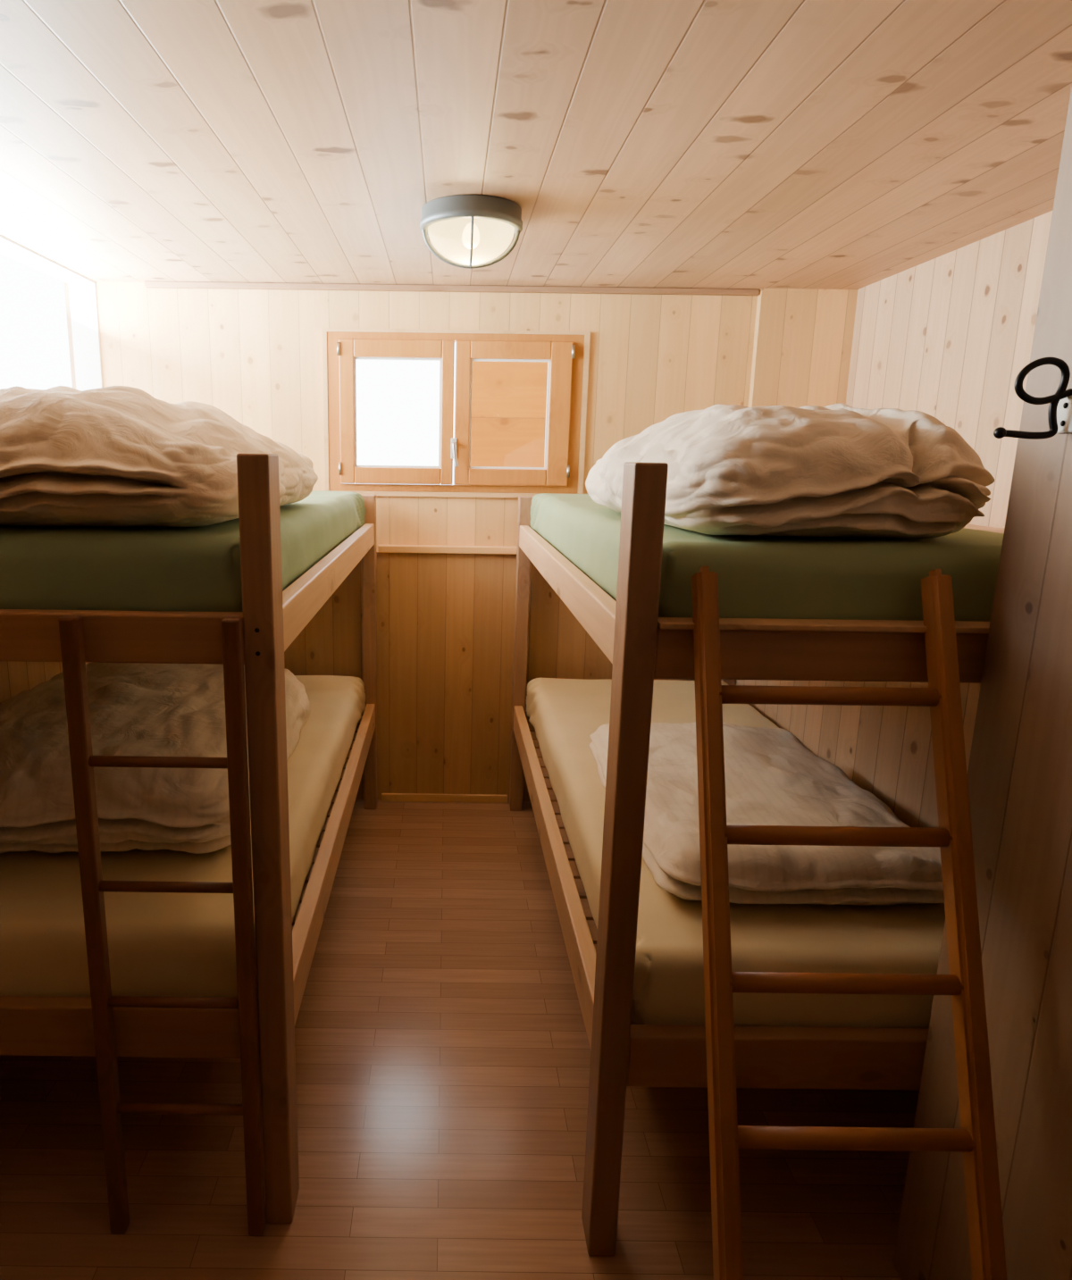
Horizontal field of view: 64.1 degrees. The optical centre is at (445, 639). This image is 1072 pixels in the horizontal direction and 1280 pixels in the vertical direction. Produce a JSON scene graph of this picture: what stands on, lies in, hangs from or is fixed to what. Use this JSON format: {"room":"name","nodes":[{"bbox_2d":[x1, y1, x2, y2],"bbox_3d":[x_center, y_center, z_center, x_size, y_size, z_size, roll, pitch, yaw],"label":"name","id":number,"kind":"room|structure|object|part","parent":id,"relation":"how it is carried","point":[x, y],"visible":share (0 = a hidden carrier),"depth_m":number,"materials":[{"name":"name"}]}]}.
{"room":"bunk bed dormitory","nodes":[
{"label":"bunk bed dormitory","id":0,"kind":"room"},
{"bbox_2d":[0,252,87,703],"bbox_3d":[-1.442,0.154,1.173,0.120,2.126,4.820,1,12,0],"label":"wall","id":1,"kind":"structure","parent":0,"point":[16,678],"depth_m":2.83,"materials":[{"name":"brown wood"}]},
{"bbox_2d":[0,234,103,390],"bbox_3d":[-1.417,-0.859,2.539,0.104,0.726,1.720,1,12,0],"label":"window","id":2,"kind":"structure","parent":1,"relation":"in","point":[82,290],"depth_m":3.31,"materials":[{"name":"pine wood"},{"name":"glass"}]},
{"bbox_2d":[0,800,919,1279],"bbox_3d":[0.109,1.218,1.492,3.250,0.050,5.000,1,12,0],"label":"floor","id":3,"kind":"structure","parent":0,"point":[442,1046],"depth_m":1.89,"materials":[{"name":"laminate"}]},
{"bbox_2d":[58,614,265,1236],"bbox_3d":[-0.492,0.556,1.525,0.296,1.215,0.029,1,12,0],"label":"ladder","id":4,"kind":"object","parent":3,"relation":"on","point":[83,762],"visible":1,"depth_m":1.50,"materials":[{"name":"brown wood"}]},
{"bbox_2d":[0,452,377,1223],"bbox_3d":[-0.828,0.199,2.524,1.079,1.480,2.076,1,12,0],"label":"bunk bed","id":5,"kind":"object","parent":3,"relation":"on","point":[272,618],"visible":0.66,"depth_m":1.58,"materials":[{"name":"brown wood"}]},
{"bbox_3d":[-0.825,-0.009,1.444,0.975,0.085,0.036,1,12,0],"label":"rail","id":6,"kind":"part","parent":5,"relation":"part of","materials":[{"name":"brown wood"}]},
{"bbox_3d":[-0.835,0.729,1.604,0.975,0.105,0.036,1,12,0],"label":"rail","id":7,"kind":"part","parent":5,"relation":"part of","materials":[{"name":"brown wood"}]},
{"bbox_2d":[0,675,365,997],"bbox_3d":[-0.833,0.425,2.560,1.009,0.184,1.956,1,12,0],"label":"mattress","id":8,"kind":"object","parent":5,"relation":"on","point":[161,944],"visible":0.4,"depth_m":1.69,"materials":[{"name":"beige fabric"}]},
{"bbox_2d":[0,662,309,853],"bbox_3d":[-0.826,0.243,2.323,0.838,0.269,1.158,1,12,0],"label":"duvet","id":9,"kind":"object","parent":8,"relation":"on","point":[140,709],"visible":0.7,"depth_m":1.88,"materials":[{"name":"white fabric"}]},
{"bbox_2d":[0,490,365,611],"bbox_3d":[-0.820,-0.311,2.400,1.014,0.160,1.956,1,12,0],"label":"mattress","id":10,"kind":"object","parent":5,"relation":"on","point":[117,568],"visible":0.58,"depth_m":1.45,"materials":[{"name":"green fabric"}]},
{"bbox_2d":[0,385,317,527],"bbox_3d":[-0.785,-0.424,1.917,0.940,0.267,1.115,1,12,0],"label":"duvet","id":11,"kind":"object","parent":10,"relation":"on","point":[112,455],"visible":0.89,"depth_m":1.47,"materials":[{"name":"white fabric"}]},
{"bbox_3d":[-0.317,0.416,1.552,0.052,1.480,0.086,1,12,0],"label":"post","id":12,"kind":"part","parent":5,"relation":"part of","materials":[{"name":"brown wood"}]},
{"bbox_3d":[-0.304,-0.218,2.441,0.036,0.085,1.919,1,12,0],"label":"rail","id":13,"kind":"part","parent":5,"relation":"part of","materials":[{"name":"brown wood"}]},
{"bbox_3d":[-0.314,0.519,2.600,0.036,0.105,1.919,1,12,0],"label":"rail","id":14,"kind":"part","parent":5,"relation":"part of","materials":[{"name":"brown wood"}]},
{"bbox_3d":[-0.313,0.069,3.521,0.052,1.325,0.070,1,12,0],"label":"post","id":15,"kind":"part","parent":5,"relation":"part of","materials":[{"name":"brown wood"}]},
{"bbox_2d":[509,461,989,1255],"bbox_3d":[0.740,0.230,2.492,0.914,1.474,2.142,1,12,0],"label":"bunk bed","id":16,"kind":"object","parent":3,"relation":"on","point":[642,647],"visible":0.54,"depth_m":1.52,"materials":[{"name":"brown wood"}]},
{"bbox_3d":[0.311,0.077,3.521,0.052,1.325,0.070,1,12,0],"label":"post","id":17,"kind":"part","parent":16,"relation":"part of","materials":[{"name":"brown wood"}]},
{"bbox_3d":[0.739,0.320,3.585,0.810,0.105,0.035,1,12,0],"label":"rail","id":18,"kind":"part","parent":16,"relation":"part of","materials":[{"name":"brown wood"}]},
{"bbox_3d":[0.300,0.534,2.571,0.036,0.105,1.979,1,12,0],"label":"rail","id":19,"kind":"part","parent":16,"relation":"part of","materials":[{"name":"brown wood"}]},
{"bbox_3d":[0.310,-0.204,2.411,0.036,0.085,1.979,1,12,0],"label":"rail","id":20,"kind":"part","parent":16,"relation":"part of","materials":[{"name":"brown wood"}]},
{"bbox_3d":[0.306,0.440,1.494,0.052,1.474,0.086,1,12,0],"label":"post","id":21,"kind":"part","parent":16,"relation":"part of","materials":[{"name":"brown wood"}]},
{"bbox_3d":[1.173,0.088,3.521,0.052,1.325,0.070,1,12,0],"label":"post","id":22,"kind":"part","parent":16,"relation":"part of","materials":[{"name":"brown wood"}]},
{"bbox_2d":[525,677,945,1028],"bbox_3d":[0.744,0.450,2.534,0.837,0.185,2.011,1,12,0],"label":"mattress","id":23,"kind":"object","parent":16,"relation":"on","point":[668,980],"visible":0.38,"depth_m":1.63,"materials":[{"name":"beige fabric"}]},
{"bbox_2d":[588,722,944,905],"bbox_3d":[0.728,0.382,2.110,0.644,0.127,0.950,1,12,0],"label":"duvet","id":24,"kind":"object","parent":23,"relation":"on","point":[771,778],"visible":0.74,"depth_m":1.84,"materials":[{"name":"white fabric"}]},
{"bbox_2d":[530,493,1003,621],"bbox_3d":[0.749,-0.286,2.373,0.847,0.163,2.013,1,12,0],"label":"mattress","id":25,"kind":"object","parent":16,"relation":"on","point":[771,577],"visible":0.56,"depth_m":1.40,"materials":[{"name":"green fabric"}]},
{"bbox_2d":[585,403,995,538],"bbox_3d":[0.679,-0.386,1.856,0.675,0.250,1.043,1,12,0],"label":"duvet","id":26,"kind":"object","parent":25,"relation":"on","point":[836,470],"visible":0.91,"depth_m":1.41,"materials":[{"name":"white fabric"}]},
{"bbox_3d":[0.733,0.762,1.546,0.810,0.105,0.036,1,12,0],"label":"rail","id":27,"kind":"part","parent":16,"relation":"part of","materials":[{"name":"brown wood"}]},
{"bbox_3d":[0.743,0.024,1.385,0.810,0.085,0.036,1,12,0],"label":"rail","id":28,"kind":"part","parent":16,"relation":"part of","materials":[{"name":"brown wood"}]},
{"bbox_2d":[691,566,1006,1279],"bbox_3d":[0.587,0.579,1.243,0.401,1.314,0.534,1,12,0],"label":"ladder","id":29,"kind":"object","parent":3,"relation":"on","point":[975,1138],"visible":1,"depth_m":1.25,"materials":[{"name":"brown wood"}]},
{"bbox_2d":[95,281,858,802],"bbox_3d":[0.130,-0.345,3.567,3.250,2.126,0.160,1,12,0],"label":"wall","id":30,"kind":"structure","parent":0,"point":[255,356],"depth_m":3.39,"materials":[{"name":"brown wood"}]},
{"bbox_2d":[381,793,507,803],"bbox_3d":[-0.004,0.691,3.713,0.550,0.035,0.014,1,12,0],"label":"baseboard","id":31,"kind":"structure","parent":30,"relation":"attached to","point":[385,797],"depth_m":3.71,"materials":[{"name":"brown wood"}]},
{"bbox_2d":[377,544,517,554],"bbox_3d":[0.010,-0.372,3.492,0.570,0.028,0.054,1,12,0],"label":"trim","id":32,"kind":"structure","parent":30,"relation":"attached to","point":[381,548],"depth_m":3.47,"materials":[{"name":"brown wood"}]},
{"bbox_2d":[144,281,759,295],"bbox_3d":[0.025,-1.363,3.290,2.375,0.021,0.029,1,12,0],"label":"trim","id":33,"kind":"structure","parent":30,"relation":"attached to","point":[147,284],"depth_m":3.28,"materials":[{"name":"brown wood"}]},
{"bbox_2d":[322,327,590,497],"bbox_3d":[0.039,-0.900,3.398,1.050,0.646,0.137,1,12,0],"label":"window","id":34,"kind":"structure","parent":30,"relation":"in","point":[566,353],"depth_m":3.38,"materials":[{"name":"brown wood"}]},
{"bbox_3d":[-0.194,-0.909,3.400,0.455,0.556,0.050,1,12,0],"label":"sash","id":35,"kind":"part","parent":34,"relation":"part of","materials":[{"name":"beige wood"}]},
{"bbox_3d":[0.034,-0.768,3.401,0.024,0.080,0.006,1,12,0],"label":"handle plate","id":36,"kind":"part","parent":34,"relation":"part of","materials":[{"name":"silver metal"}]},
{"bbox_3d":[0.040,-0.741,3.384,0.026,0.098,0.042,1,12,0],"label":"handle","id":37,"kind":"part","parent":34,"relation":"part of","materials":[{"name":"metal"}]},
{"bbox_3d":[0.268,-0.903,3.400,0.460,0.556,0.050,1,12,0],"label":"sash","id":38,"kind":"part","parent":34,"relation":"part of","materials":[{"name":"brown wood"}]},
{"bbox_2d":[0,0,1071,289],"bbox_3d":[0.137,-0.908,1.030,3.250,0.050,5.000,1,12,0],"label":"ceiling","id":39,"kind":"structure","parent":0,"point":[678,144],"depth_m":1.73,"materials":[{"name":"brown wood"}]},
{"bbox_2d":[419,194,522,268],"bbox_3d":[0.069,-1.079,2.283,0.276,0.149,0.276,1,12,0],"label":"ceiling lamp","id":40,"kind":"object","parent":39,"relation":"attached to","point":[470,231],"visible":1,"depth_m":2.20,"materials":[{"name":"white glass"}]},
{"bbox_2d":[735,210,1052,828],"bbox_3d":[1.449,-0.086,2.453,0.485,2.126,2.200,1,12,0],"label":"wall","id":41,"kind":"structure","parent":0,"point":[948,338],"depth_m":2.51,"materials":[{"name":"brown wood"}]},
{"bbox_2d":[893,85,1071,1279],"bbox_3d":[1.270,0.422,0.097,0.830,2.126,2.618,1,12,0],"label":"wall partition","id":42,"kind":"structure","parent":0,"point":[1019,771],"depth_m":1.25,"materials":[{"name":"brown wood"}]},
{"bbox_2d":[993,356,1071,439],"bbox_3d":[0.814,-0.333,1.169,0.102,0.110,0.040,1,12,0],"label":"coat hook","id":43,"kind":"object","parent":42,"relation":"attached to","point":[1059,411],"visible":1,"depth_m":1.17,"materials":[{"name":"black metal"}]},
{"bbox_3d":[0.770,-0.288,1.179,0.016,0.016,0.016,1,12,0],"label":"knob","id":44,"kind":"part","parent":43,"relation":"part of","materials":[{"name":"black metal"}]},
{"bbox_3d":[0.860,-0.312,1.173,0.008,0.050,0.040,1,12,0],"label":"plate","id":45,"kind":"part","parent":43,"relation":"part of","materials":[{"name":"white metal"}]},
{"label":"outside","id":46,"kind":"structure","parent":0,"visible":0},
{"bbox_2d":[468,360,548,485],"bbox_3d":[0.580,-0.992,3.807,1.065,1.000,0.025,1,12,0],"label":"window shutter","id":47,"kind":"object","parent":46,"point":[509,398],"visible":0.02,"depth_m":3.79,"materials":[{"name":"brown wood"}]}
]}

